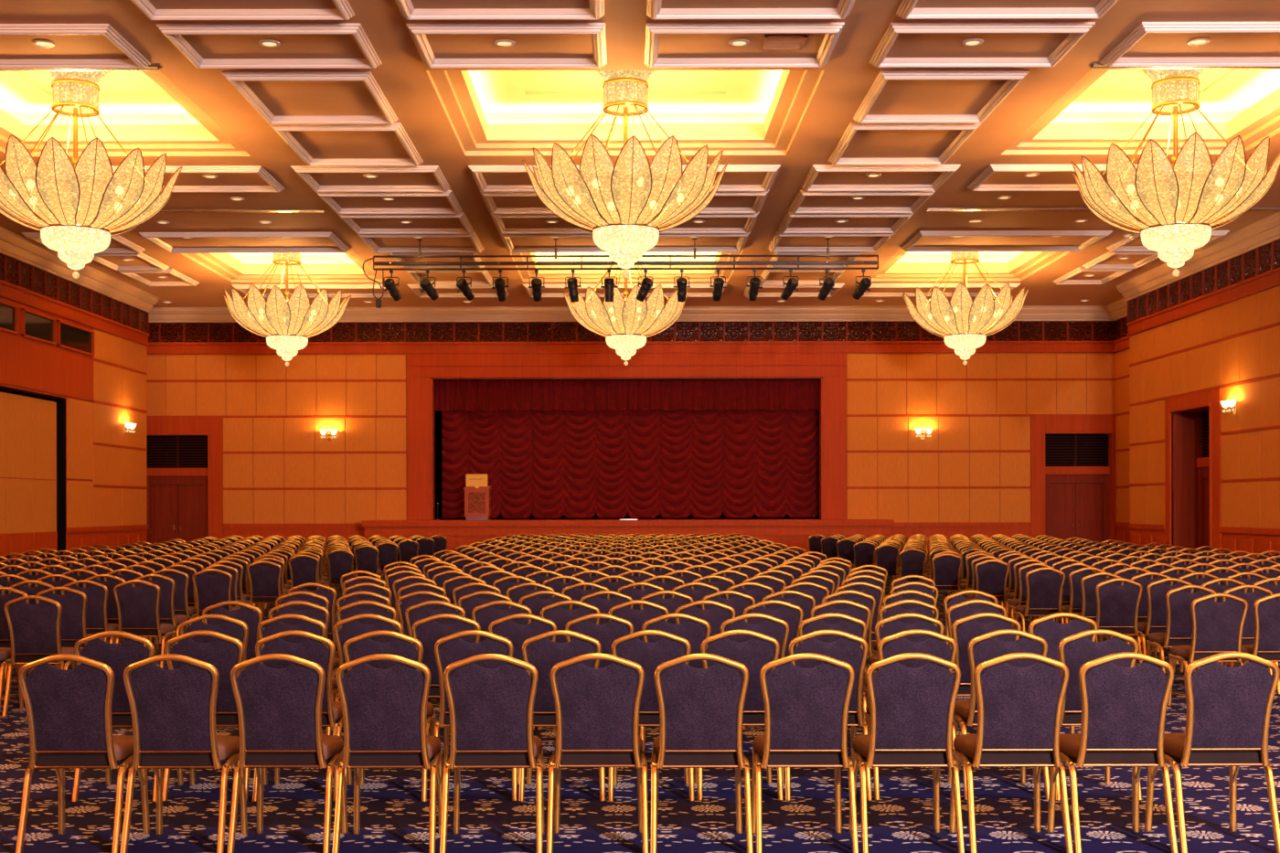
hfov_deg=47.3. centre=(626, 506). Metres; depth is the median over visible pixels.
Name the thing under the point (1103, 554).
banquet chair
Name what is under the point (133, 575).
banquet chair
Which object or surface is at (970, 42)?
recessed light
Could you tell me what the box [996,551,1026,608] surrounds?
banquet chair
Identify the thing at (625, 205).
chandelier
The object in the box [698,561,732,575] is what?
banquet chair
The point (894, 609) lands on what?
banquet chair
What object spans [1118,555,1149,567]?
banquet chair
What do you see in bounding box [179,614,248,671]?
banquet chair
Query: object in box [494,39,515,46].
recessed light
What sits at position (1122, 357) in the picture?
wall
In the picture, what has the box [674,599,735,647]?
banquet chair
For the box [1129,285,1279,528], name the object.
wall
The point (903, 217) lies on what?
trim
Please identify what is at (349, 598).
banquet chair
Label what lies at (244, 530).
trim
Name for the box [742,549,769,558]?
banquet chair
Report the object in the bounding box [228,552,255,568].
banquet chair
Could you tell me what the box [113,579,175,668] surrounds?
banquet chair
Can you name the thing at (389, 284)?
spotlight
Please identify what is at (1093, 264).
trim
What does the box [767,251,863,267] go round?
trim
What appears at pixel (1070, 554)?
banquet chair
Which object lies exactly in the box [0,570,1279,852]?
floor
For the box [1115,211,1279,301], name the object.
trim
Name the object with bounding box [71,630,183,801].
banquet chair
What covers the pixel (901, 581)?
banquet chair
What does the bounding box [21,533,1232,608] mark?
rows
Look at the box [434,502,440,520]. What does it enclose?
microphone stand
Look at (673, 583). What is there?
banquet chair
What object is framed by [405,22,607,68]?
trim
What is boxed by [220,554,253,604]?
banquet chair
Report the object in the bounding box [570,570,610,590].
banquet chair
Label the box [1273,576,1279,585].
banquet chair
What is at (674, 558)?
banquet chair
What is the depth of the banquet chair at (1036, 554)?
21.46 m
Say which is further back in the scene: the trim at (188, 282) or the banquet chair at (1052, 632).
the trim at (188, 282)
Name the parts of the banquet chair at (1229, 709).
leg, leg, seat, seat frame, rail, frame, backrest, leg, leg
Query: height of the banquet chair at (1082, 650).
0.917 m
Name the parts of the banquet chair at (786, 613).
backrest, frame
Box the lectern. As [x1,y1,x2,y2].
[463,474,491,520]
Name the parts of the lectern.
panel frame, carved panel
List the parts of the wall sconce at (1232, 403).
wall plate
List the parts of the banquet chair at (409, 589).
backrest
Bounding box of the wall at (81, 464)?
[0,328,147,554]
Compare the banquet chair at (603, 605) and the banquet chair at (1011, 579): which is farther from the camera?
the banquet chair at (1011, 579)
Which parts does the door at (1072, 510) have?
louver panel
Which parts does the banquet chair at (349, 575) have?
backrest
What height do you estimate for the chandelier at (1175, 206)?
2.835 m
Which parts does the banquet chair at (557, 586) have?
backrest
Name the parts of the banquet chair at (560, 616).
backrest, frame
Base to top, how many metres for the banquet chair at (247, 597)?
0.917 m
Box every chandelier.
[0,71,181,278]
[222,253,351,366]
[522,70,727,277]
[563,260,688,365]
[902,251,1029,364]
[1071,69,1279,277]
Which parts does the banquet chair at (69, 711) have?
leg, leg, backrest, frame, rail, seat frame, leg, seat, leg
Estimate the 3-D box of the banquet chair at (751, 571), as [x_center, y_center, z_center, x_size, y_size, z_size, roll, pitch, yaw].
[1.304,1.111,16.671,0.461,0.917,0.538,0,0,0]
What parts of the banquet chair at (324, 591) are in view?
backrest, seat frame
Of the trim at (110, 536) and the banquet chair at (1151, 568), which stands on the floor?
the banquet chair at (1151, 568)
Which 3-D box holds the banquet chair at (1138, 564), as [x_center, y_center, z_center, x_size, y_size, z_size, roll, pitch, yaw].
[6.399,1.102,18.223,0.461,0.917,0.538,0,0,0]
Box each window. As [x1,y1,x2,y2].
[0,300,18,334]
[21,308,56,345]
[56,320,94,356]
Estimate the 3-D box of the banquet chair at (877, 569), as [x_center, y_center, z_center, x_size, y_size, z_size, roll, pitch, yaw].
[2.728,1.108,16.676,0.461,0.917,0.538,0,0,0]
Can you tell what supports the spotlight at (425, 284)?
hanging from the lighting truss
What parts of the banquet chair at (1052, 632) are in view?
backrest, frame, leg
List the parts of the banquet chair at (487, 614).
backrest, frame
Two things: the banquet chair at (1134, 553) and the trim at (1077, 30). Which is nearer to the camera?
the trim at (1077, 30)
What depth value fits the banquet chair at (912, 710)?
6.59 m
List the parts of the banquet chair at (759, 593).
backrest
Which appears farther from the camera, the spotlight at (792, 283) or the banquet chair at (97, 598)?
the spotlight at (792, 283)
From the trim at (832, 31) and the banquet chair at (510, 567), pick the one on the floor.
the banquet chair at (510, 567)
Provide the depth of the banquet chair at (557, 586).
13.96 m
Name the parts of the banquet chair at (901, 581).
backrest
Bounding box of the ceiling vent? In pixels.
[761,35,806,49]
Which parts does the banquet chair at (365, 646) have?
leg, leg, backrest, frame, leg, seat, leg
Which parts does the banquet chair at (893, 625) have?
backrest, frame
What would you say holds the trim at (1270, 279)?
attached to the wall at (1253, 454)
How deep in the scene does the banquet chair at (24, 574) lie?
15.66 m
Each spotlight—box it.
[384,270,401,300]
[419,270,438,300]
[456,270,474,300]
[491,269,508,301]
[528,269,544,301]
[564,269,581,302]
[600,269,618,301]
[636,269,653,301]
[673,269,690,301]
[709,269,726,301]
[746,269,762,300]
[780,269,798,299]
[817,269,834,300]
[852,269,871,299]
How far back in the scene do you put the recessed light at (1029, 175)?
23.93 m
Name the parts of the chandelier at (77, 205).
stem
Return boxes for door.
[146,435,207,546]
[1045,434,1109,543]
[1196,412,1209,550]
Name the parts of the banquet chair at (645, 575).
backrest, frame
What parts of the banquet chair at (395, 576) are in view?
backrest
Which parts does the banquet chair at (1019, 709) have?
leg, seat, leg, seat frame, rail, frame, backrest, leg, leg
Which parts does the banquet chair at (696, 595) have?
backrest, frame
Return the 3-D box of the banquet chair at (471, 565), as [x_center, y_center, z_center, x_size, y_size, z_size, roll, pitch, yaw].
[-1.771,1.116,17.921,0.461,0.917,0.538,0,0,0]
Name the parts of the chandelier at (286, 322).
stem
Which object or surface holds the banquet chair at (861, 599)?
on the floor
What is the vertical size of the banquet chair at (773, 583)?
0.917 m
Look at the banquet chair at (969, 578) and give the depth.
20.37 m
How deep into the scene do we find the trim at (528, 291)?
35.66 m
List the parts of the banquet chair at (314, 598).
backrest, seat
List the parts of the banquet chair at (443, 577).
frame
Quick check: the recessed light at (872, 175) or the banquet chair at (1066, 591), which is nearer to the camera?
the banquet chair at (1066, 591)
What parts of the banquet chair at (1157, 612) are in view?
leg, seat, seat frame, frame, backrest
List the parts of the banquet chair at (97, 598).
backrest, frame, seat frame, leg, seat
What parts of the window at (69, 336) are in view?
pane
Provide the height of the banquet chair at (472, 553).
0.917 m
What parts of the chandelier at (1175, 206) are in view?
stem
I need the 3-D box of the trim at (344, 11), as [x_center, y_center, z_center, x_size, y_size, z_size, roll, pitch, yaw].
[-4.134,-5.380,15.425,2.290,0.092,1.350,0,0,0]
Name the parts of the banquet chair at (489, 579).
frame, backrest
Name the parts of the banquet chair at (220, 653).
leg, leg, frame, backrest, rail, seat frame, leg, leg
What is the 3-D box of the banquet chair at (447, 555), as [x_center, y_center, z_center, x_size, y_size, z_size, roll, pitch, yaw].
[-2.509,1.117,21.583,0.461,0.917,0.538,0,0,0]
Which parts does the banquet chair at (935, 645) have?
leg, seat, leg, frame, backrest, leg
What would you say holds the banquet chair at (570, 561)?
on the floor
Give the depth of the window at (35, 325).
30.86 m
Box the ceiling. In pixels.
[0,0,1279,307]
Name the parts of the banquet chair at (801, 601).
frame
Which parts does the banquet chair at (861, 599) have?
frame, backrest, leg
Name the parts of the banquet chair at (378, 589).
frame, backrest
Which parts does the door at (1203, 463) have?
casing, louver panel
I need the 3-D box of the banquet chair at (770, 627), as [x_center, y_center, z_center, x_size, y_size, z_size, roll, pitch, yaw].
[0.792,1.111,9.251,0.461,0.917,0.538,0,0,0]
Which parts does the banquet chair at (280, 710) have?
leg, leg, backrest, frame, rail, seat frame, seat, leg, leg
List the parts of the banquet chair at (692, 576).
backrest, frame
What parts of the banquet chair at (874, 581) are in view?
backrest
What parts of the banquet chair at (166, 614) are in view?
backrest, frame, seat frame, leg, seat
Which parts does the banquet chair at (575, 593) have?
frame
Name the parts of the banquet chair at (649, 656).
leg, leg, rail, seat frame, backrest, frame, leg, leg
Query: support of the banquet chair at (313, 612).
on the floor
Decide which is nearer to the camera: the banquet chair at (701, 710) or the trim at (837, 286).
the banquet chair at (701, 710)
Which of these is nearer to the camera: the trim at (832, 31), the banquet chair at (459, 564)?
the trim at (832, 31)
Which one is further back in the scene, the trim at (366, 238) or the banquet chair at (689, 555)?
the trim at (366, 238)
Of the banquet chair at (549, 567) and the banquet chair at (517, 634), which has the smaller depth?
the banquet chair at (517, 634)
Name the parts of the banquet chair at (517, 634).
backrest, frame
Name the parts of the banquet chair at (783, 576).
backrest, frame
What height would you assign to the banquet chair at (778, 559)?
0.917 m
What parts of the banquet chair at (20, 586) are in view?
backrest, frame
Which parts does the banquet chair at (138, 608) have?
leg, backrest, frame, rail, seat frame, seat, leg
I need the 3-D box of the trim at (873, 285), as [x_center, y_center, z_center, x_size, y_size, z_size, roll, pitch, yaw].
[7.691,-5.400,36.450,3.800,0.092,1.700,0,0,0]
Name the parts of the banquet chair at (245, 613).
backrest, frame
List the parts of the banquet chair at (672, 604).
frame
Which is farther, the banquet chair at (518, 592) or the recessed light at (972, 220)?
the recessed light at (972, 220)
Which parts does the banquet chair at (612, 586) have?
backrest, frame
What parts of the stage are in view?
ledge moulding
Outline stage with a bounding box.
[361,518,894,565]
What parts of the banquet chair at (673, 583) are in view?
backrest, frame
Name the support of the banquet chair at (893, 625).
on the floor
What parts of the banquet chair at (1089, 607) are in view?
seat, backrest, frame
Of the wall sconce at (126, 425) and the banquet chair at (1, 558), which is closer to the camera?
the banquet chair at (1, 558)
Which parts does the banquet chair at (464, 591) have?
backrest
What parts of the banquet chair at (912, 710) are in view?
leg, leg, seat, seat frame, rail, backrest, frame, leg, leg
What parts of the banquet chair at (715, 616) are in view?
frame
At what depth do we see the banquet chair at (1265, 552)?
21.47 m
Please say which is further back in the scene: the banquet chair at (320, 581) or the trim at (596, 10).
the banquet chair at (320, 581)
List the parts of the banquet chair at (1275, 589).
frame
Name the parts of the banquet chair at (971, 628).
seat frame, backrest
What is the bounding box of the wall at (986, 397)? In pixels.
[146,352,1115,543]
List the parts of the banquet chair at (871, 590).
frame, backrest, seat frame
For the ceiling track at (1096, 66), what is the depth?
18.05 m
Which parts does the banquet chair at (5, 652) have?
leg, seat, leg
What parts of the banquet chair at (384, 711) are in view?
leg, leg, backrest, frame, rail, seat frame, seat, leg, leg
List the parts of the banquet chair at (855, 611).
backrest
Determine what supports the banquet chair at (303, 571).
on the floor
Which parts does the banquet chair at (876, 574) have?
backrest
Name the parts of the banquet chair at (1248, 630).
backrest, frame, seat frame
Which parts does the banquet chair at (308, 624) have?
frame, backrest, leg, seat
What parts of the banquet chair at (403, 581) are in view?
backrest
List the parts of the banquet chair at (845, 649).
leg, leg, backrest, frame, seat frame, leg, leg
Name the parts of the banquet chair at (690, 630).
leg, leg, backrest, frame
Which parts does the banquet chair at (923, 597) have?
seat, backrest, frame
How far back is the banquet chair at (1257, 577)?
14.48 m
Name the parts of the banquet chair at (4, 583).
backrest, frame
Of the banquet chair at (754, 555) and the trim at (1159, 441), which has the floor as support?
the banquet chair at (754, 555)
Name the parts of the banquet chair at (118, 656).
leg, leg, frame, backrest, rail, seat frame, leg, leg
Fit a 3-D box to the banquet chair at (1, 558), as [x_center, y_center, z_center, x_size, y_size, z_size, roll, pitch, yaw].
[-8.766,1.128,20.546,0.461,0.917,0.538,0,0,0]
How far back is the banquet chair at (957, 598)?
11.46 m
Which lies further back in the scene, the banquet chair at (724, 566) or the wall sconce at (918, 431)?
the wall sconce at (918, 431)
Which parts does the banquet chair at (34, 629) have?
leg, backrest, frame, rail, seat frame, leg, seat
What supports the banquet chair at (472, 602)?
on the floor
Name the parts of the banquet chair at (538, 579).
backrest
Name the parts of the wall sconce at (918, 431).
wall plate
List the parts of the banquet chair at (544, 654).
leg, leg, seat frame, rail, backrest, frame, leg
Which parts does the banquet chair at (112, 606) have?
backrest, frame, seat frame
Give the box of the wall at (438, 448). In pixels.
[434,410,819,519]
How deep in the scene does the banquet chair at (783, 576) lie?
15.16 m
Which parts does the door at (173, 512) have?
louver panel, casing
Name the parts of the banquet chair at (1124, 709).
leg, seat, leg, seat frame, rail, frame, backrest, leg, leg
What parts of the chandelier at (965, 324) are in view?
stem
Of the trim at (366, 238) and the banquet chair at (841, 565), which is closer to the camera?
the banquet chair at (841, 565)
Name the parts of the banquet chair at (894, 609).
seat, frame, backrest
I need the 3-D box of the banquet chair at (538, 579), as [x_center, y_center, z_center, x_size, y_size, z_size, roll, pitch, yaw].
[-0.843,1.114,15.400,0.461,0.917,0.538,0,0,-1]
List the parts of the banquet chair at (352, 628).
leg, backrest, frame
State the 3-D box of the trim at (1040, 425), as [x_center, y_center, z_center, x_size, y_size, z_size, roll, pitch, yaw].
[12.209,-0.464,39.960,2.320,4.020,0.080,0,0,0]
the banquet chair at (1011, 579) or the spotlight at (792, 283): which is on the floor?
the banquet chair at (1011, 579)
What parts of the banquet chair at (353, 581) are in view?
backrest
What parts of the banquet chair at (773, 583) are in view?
backrest, frame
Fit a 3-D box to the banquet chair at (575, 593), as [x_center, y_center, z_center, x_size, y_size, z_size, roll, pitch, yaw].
[-0.350,1.113,12.959,0.461,0.917,0.538,0,0,0]
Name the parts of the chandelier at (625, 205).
stem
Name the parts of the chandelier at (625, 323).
stem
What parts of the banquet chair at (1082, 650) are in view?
leg, seat frame, rail, frame, backrest, leg, leg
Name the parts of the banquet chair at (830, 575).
backrest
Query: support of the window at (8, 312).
in the wall at (81, 464)
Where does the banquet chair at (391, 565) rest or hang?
on the floor
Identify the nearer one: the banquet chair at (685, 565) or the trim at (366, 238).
the banquet chair at (685, 565)
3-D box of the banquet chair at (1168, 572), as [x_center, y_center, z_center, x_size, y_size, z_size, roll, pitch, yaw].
[5.910,1.103,15.895,0.461,0.917,0.538,0,0,0]
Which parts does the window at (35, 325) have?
pane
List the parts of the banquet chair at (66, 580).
backrest, frame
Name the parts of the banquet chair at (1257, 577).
backrest, frame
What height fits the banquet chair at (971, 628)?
0.917 m
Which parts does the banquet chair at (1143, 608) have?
seat frame, backrest, frame, leg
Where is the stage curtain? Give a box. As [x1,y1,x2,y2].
[434,379,819,518]
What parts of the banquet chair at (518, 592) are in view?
frame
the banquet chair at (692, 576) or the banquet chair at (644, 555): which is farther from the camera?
the banquet chair at (644, 555)
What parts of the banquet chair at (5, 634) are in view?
leg, seat frame, backrest, frame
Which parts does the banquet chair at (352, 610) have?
backrest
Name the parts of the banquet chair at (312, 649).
leg, leg, backrest, frame, seat frame, seat, leg, leg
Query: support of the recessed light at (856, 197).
in the ceiling
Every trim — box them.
[0,23,150,69]
[0,226,159,312]
[0,255,149,345]
[0,297,93,401]
[21,232,145,253]
[65,524,148,554]
[92,252,169,270]
[92,358,147,489]
[112,165,284,191]
[118,268,199,286]
[130,0,354,20]
[138,232,350,253]
[145,320,1116,354]
[146,379,406,417]
[146,417,223,542]
[148,305,1113,322]
[156,23,381,68]
[221,71,397,124]
[222,450,406,490]
[222,522,364,553]
[231,284,391,298]
[269,122,423,166]
[290,165,450,191]
[315,190,462,213]
[337,212,473,234]
[357,231,483,252]
[388,252,484,267]
[394,0,604,20]
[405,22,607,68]
[405,270,492,285]
[406,284,509,297]
[406,352,846,520]
[468,164,780,191]
[480,189,769,213]
[490,211,759,234]
[499,232,750,252]
[522,283,726,297]
[644,22,844,67]
[646,0,855,19]
[742,283,844,297]
[759,266,845,285]
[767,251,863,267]
[768,231,894,252]
[778,211,914,233]
[789,189,935,213]
[800,164,959,191]
[828,121,981,165]
[846,378,1115,416]
[846,449,1030,489]
[853,70,1029,123]
[861,283,1020,297]
[869,21,1095,67]
[890,522,1031,552]
[896,0,1118,19]
[901,230,1112,251]
[967,163,1214,191]
[1030,416,1115,543]
[1052,266,1132,284]
[1082,251,1159,268]
[1099,21,1279,66]
[1106,230,1229,251]
[1107,298,1127,320]
[1113,318,1129,352]
[1114,316,1128,340]
[1114,522,1130,546]
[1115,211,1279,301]
[1115,374,1130,488]
[1126,242,1279,336]
[1128,523,1165,548]
[1129,339,1220,406]
[1129,439,1165,486]
[1164,388,1221,552]
[1219,526,1279,557]
[1220,321,1279,482]
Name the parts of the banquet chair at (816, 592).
frame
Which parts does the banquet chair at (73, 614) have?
backrest, frame, rail, seat frame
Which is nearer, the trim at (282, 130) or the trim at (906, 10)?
the trim at (906, 10)
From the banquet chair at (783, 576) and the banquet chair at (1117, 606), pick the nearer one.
the banquet chair at (1117, 606)
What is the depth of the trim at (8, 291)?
32.54 m
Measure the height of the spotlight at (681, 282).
0.640 m
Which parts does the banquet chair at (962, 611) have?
backrest, frame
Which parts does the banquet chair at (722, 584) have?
backrest, frame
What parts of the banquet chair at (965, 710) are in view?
leg, leg, seat, seat frame, frame, backrest, leg, leg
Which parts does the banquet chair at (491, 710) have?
leg, leg, backrest, frame, rail, seat frame, seat, leg, leg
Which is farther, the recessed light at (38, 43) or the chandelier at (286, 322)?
the chandelier at (286, 322)
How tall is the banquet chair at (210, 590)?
0.917 m
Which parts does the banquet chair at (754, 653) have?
leg, leg, backrest, frame, seat frame, rail, leg, leg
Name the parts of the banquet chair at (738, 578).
backrest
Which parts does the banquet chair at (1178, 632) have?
leg, leg, seat, seat frame, rail, frame, backrest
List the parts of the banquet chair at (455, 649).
leg, leg, seat frame, backrest, frame, leg, leg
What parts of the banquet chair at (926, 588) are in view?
backrest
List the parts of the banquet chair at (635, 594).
frame, backrest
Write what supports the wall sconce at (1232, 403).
attached to the wall at (1253, 454)
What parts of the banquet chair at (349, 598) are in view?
backrest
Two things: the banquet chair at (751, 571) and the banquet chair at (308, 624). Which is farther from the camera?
the banquet chair at (751, 571)
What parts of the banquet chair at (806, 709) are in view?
leg, leg, seat, seat frame, rail, backrest, frame, leg, leg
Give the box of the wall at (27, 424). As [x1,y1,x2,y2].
[0,391,57,557]
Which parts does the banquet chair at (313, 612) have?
backrest, frame, leg, seat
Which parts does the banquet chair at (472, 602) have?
frame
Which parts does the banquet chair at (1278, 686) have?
leg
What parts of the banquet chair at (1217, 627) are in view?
leg, leg, seat, seat frame, rail, frame, backrest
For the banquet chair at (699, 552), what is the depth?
22.57 m
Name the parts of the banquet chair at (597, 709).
leg, leg, backrest, frame, seat frame, rail, seat, leg, leg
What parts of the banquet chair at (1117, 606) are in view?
seat frame, rail, backrest, frame, leg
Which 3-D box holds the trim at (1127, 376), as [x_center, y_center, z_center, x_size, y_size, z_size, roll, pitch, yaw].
[13.377,-2.011,38.050,0.040,3.014,3.900,0,0,0]
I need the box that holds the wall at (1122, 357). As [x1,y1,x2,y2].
[1115,348,1130,522]
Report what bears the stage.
on the floor
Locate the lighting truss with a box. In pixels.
[362,238,878,308]
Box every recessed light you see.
[32,40,54,47]
[121,258,133,261]
[155,220,169,223]
[202,173,218,178]
[229,196,244,201]
[258,39,280,47]
[258,220,271,223]
[362,173,378,178]
[381,196,395,200]
[399,220,412,223]
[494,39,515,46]
[545,220,558,223]
[692,219,705,223]
[728,38,749,46]
[834,219,848,223]
[851,195,864,199]
[865,172,881,177]
[961,38,983,46]
[969,219,981,222]
[997,195,1011,199]
[1024,172,1039,177]
[1074,219,1087,222]
[1118,256,1130,259]
[1187,37,1209,45]
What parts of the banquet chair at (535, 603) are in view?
frame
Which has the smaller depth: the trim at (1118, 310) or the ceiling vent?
the ceiling vent
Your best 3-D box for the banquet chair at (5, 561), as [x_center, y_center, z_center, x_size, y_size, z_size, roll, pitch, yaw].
[-8.013,1.127,19.394,0.461,0.917,0.538,0,0,1]
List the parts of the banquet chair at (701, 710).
leg, seat, leg, seat frame, backrest, rail, frame, leg, leg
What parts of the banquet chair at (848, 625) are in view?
backrest, leg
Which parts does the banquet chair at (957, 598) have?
backrest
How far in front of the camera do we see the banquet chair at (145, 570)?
16.81 m
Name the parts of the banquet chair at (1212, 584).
leg, frame, backrest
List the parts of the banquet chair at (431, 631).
seat frame, backrest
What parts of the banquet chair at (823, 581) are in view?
backrest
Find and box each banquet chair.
[0,552,29,563]
[0,555,10,562]
[0,557,31,571]
[0,562,11,570]
[0,565,31,581]
[0,571,10,581]
[0,574,31,595]
[0,585,26,680]
[0,586,51,689]
[0,647,23,709]
[1,595,81,716]
[8,579,75,668]
[13,554,44,566]
[14,561,49,575]
[14,568,54,587]
[15,654,149,852]
[32,552,61,563]
[33,557,66,570]
[34,574,78,595]
[35,565,73,581]
[35,586,104,669]
[48,554,77,566]
[53,561,86,575]
[59,568,116,643]
[60,579,125,669]
[64,552,90,562]
[70,557,100,570]
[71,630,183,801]
[76,565,127,639]
[83,554,112,565]
[83,574,141,643]
[92,561,127,574]
[96,552,124,562]
[104,568,159,650]
[106,557,138,568]
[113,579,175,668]
[117,554,147,565]
[118,565,169,643]
[119,654,247,852]
[129,552,157,561]
[130,561,177,631]
[131,574,188,650]
[142,557,174,568]
[149,568,196,641]
[152,554,181,565]
[158,565,197,643]
[162,552,190,565]
[162,630,267,800]
[170,560,203,576]
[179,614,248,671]
[181,557,211,619]
[186,554,215,565]
[192,568,241,618]
[197,552,222,563]
[202,564,247,621]
[202,600,263,667]
[209,560,252,605]
[217,557,255,612]
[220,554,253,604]
[226,653,348,852]
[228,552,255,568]
[246,560,285,616]
[252,557,288,621]
[252,630,351,801]
[254,554,291,618]
[256,614,341,737]
[258,552,291,611]
[268,600,339,730]
[275,591,338,657]
[288,554,323,592]
[288,582,339,641]
[291,552,326,586]
[332,613,403,735]
[332,653,443,852]
[336,591,390,615]
[336,600,396,629]
[340,570,381,592]
[342,576,386,594]
[342,582,398,631]
[342,630,435,801]
[383,561,418,594]
[384,565,422,595]
[385,570,426,616]
[392,576,437,629]
[396,582,446,604]
[396,590,450,642]
[405,600,465,647]
[409,554,439,565]
[411,613,480,697]
[413,557,446,574]
[422,561,458,577]
[426,565,463,584]
[432,570,472,594]
[432,629,519,800]
[433,549,457,559]
[439,552,468,565]
[439,653,544,852]
[442,576,486,609]
[444,554,471,565]
[450,557,483,570]
[452,582,501,612]
[458,590,511,629]
[462,561,496,579]
[465,549,490,561]
[469,565,505,580]
[471,600,534,729]
[472,552,500,561]
[479,554,508,565]
[479,570,519,590]
[487,557,519,569]
[488,613,556,738]
[492,576,537,600]
[496,549,522,558]
[501,561,535,575]
[505,552,533,562]
[506,582,554,605]
[511,565,548,581]
[513,554,543,566]
[518,590,573,622]
[518,629,605,800]
[523,557,556,569]
[524,570,565,588]
[527,549,554,558]
[537,552,565,562]
[537,600,600,729]
[541,561,575,575]
[542,576,586,594]
[546,653,649,852]
[548,554,578,566]
[554,565,591,582]
[559,549,585,559]
[560,557,593,570]
[561,582,609,609]
[565,613,633,668]
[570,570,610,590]
[571,552,599,563]
[579,590,633,624]
[581,561,615,576]
[582,554,613,566]
[591,575,636,598]
[596,565,633,582]
[597,557,629,571]
[604,552,631,563]
[608,599,668,640]
[608,629,694,800]
[616,570,655,590]
[617,554,648,565]
[617,582,665,609]
[618,549,644,559]
[619,561,654,576]
[634,557,667,571]
[635,552,664,563]
[638,565,676,582]
[640,575,685,599]
[640,590,693,624]
[640,613,711,748]
[649,549,675,559]
[650,653,753,852]
[651,554,682,565]
[659,561,694,576]
[661,569,702,588]
[668,551,697,563]
[671,582,720,608]
[672,557,703,571]
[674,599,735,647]
[680,549,706,559]
[680,565,717,581]
[686,554,716,565]
[691,575,735,598]
[694,629,783,799]
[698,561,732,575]
[701,551,728,562]
[701,590,755,617]
[708,569,748,586]
[709,557,741,569]
[711,549,738,558]
[720,613,789,659]
[721,554,751,565]
[723,565,760,579]
[725,582,774,604]
[733,551,761,561]
[737,561,772,574]
[741,575,786,596]
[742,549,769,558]
[742,599,803,729]
[746,557,778,568]
[751,652,858,852]
[754,569,794,590]
[756,554,786,568]
[761,590,815,643]
[766,551,794,561]
[766,565,803,583]
[778,560,811,575]
[780,581,829,614]
[781,629,872,800]
[782,557,814,569]
[790,575,834,599]
[794,554,821,567]
[798,612,866,719]
[800,551,827,563]
[800,569,840,593]
[808,565,845,591]
[810,599,871,673]
[816,560,851,585]
[819,557,852,568]
[821,590,875,692]
[834,581,884,649]
[841,575,885,629]
[845,569,886,597]
[848,652,965,852]
[850,565,887,598]
[864,612,944,703]
[864,629,957,799]
[867,599,938,675]
[872,589,936,655]
[889,581,938,603]
[890,575,935,593]
[928,551,962,583]
[929,553,962,594]
[943,589,998,645]
[946,599,1007,672]
[948,629,1049,799]
[949,652,1073,852]
[951,612,1021,696]
[960,551,994,583]
[960,553,994,595]
[963,555,1003,615]
[966,559,1009,617]
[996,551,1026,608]
[999,555,1040,623]
[1000,553,1032,618]
[1004,559,1047,627]
[1007,563,1055,623]
[1013,567,1065,631]
[1028,612,1098,733]
[1030,550,1057,559]
[1032,629,1141,799]
[1033,553,1065,618]
[1034,555,1075,622]
[1040,559,1084,617]
[1046,651,1178,852]
[1056,563,1098,641]
[1056,567,1109,623]
[1062,550,1089,560]
[1067,553,1099,618]
[1067,572,1124,639]
[1080,555,1112,567]
[1086,577,1142,663]
[1091,559,1125,572]
[1095,550,1122,560]
[1098,563,1138,638]
[1098,566,1153,651]
[1103,553,1132,564]
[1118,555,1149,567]
[1126,572,1173,658]
[1128,550,1156,561]
[1129,563,1179,642]
[1130,559,1163,572]
[1130,577,1194,671]
[1137,553,1167,564]
[1144,566,1198,652]
[1144,651,1279,852]
[1146,585,1216,674]
[1155,555,1185,568]
[1158,572,1220,663]
[1161,550,1189,561]
[1167,593,1247,705]
[1169,559,1203,573]
[1171,553,1202,565]
[1179,577,1247,672]
[1183,563,1221,578]
[1189,555,1222,568]
[1194,550,1221,561]
[1201,566,1241,586]
[1205,553,1235,565]
[1205,559,1241,573]
[1221,585,1276,693]
[1225,550,1254,560]
[1225,563,1262,578]
[1225,572,1269,593]
[1226,555,1258,568]
[1229,593,1279,667]
[1239,553,1269,564]
[1245,559,1279,573]
[1247,566,1279,585]
[1250,577,1279,601]
[1256,550,1279,560]
[1261,555,1279,565]
[1265,563,1279,573]
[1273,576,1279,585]
[1273,597,1279,693]
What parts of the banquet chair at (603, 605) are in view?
frame, backrest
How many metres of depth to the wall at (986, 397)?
39.97 m
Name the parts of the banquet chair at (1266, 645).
leg, seat, seat frame, frame, rail, backrest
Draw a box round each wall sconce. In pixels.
[123,417,136,434]
[320,425,337,440]
[915,424,932,439]
[1220,394,1237,414]
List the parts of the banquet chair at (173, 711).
leg, leg, backrest, frame, rail, seat frame, seat, leg, leg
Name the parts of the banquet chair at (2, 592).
leg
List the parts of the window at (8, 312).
pane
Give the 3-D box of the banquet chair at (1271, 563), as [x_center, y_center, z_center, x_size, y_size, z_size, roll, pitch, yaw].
[7.830,1.099,18.223,0.461,0.917,0.538,0,0,-1]
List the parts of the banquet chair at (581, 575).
frame, backrest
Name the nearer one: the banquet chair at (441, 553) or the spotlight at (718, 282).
the banquet chair at (441, 553)
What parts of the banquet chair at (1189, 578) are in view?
backrest, frame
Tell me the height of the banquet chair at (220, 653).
0.917 m
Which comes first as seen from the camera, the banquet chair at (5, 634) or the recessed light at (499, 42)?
the banquet chair at (5, 634)
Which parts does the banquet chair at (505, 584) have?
frame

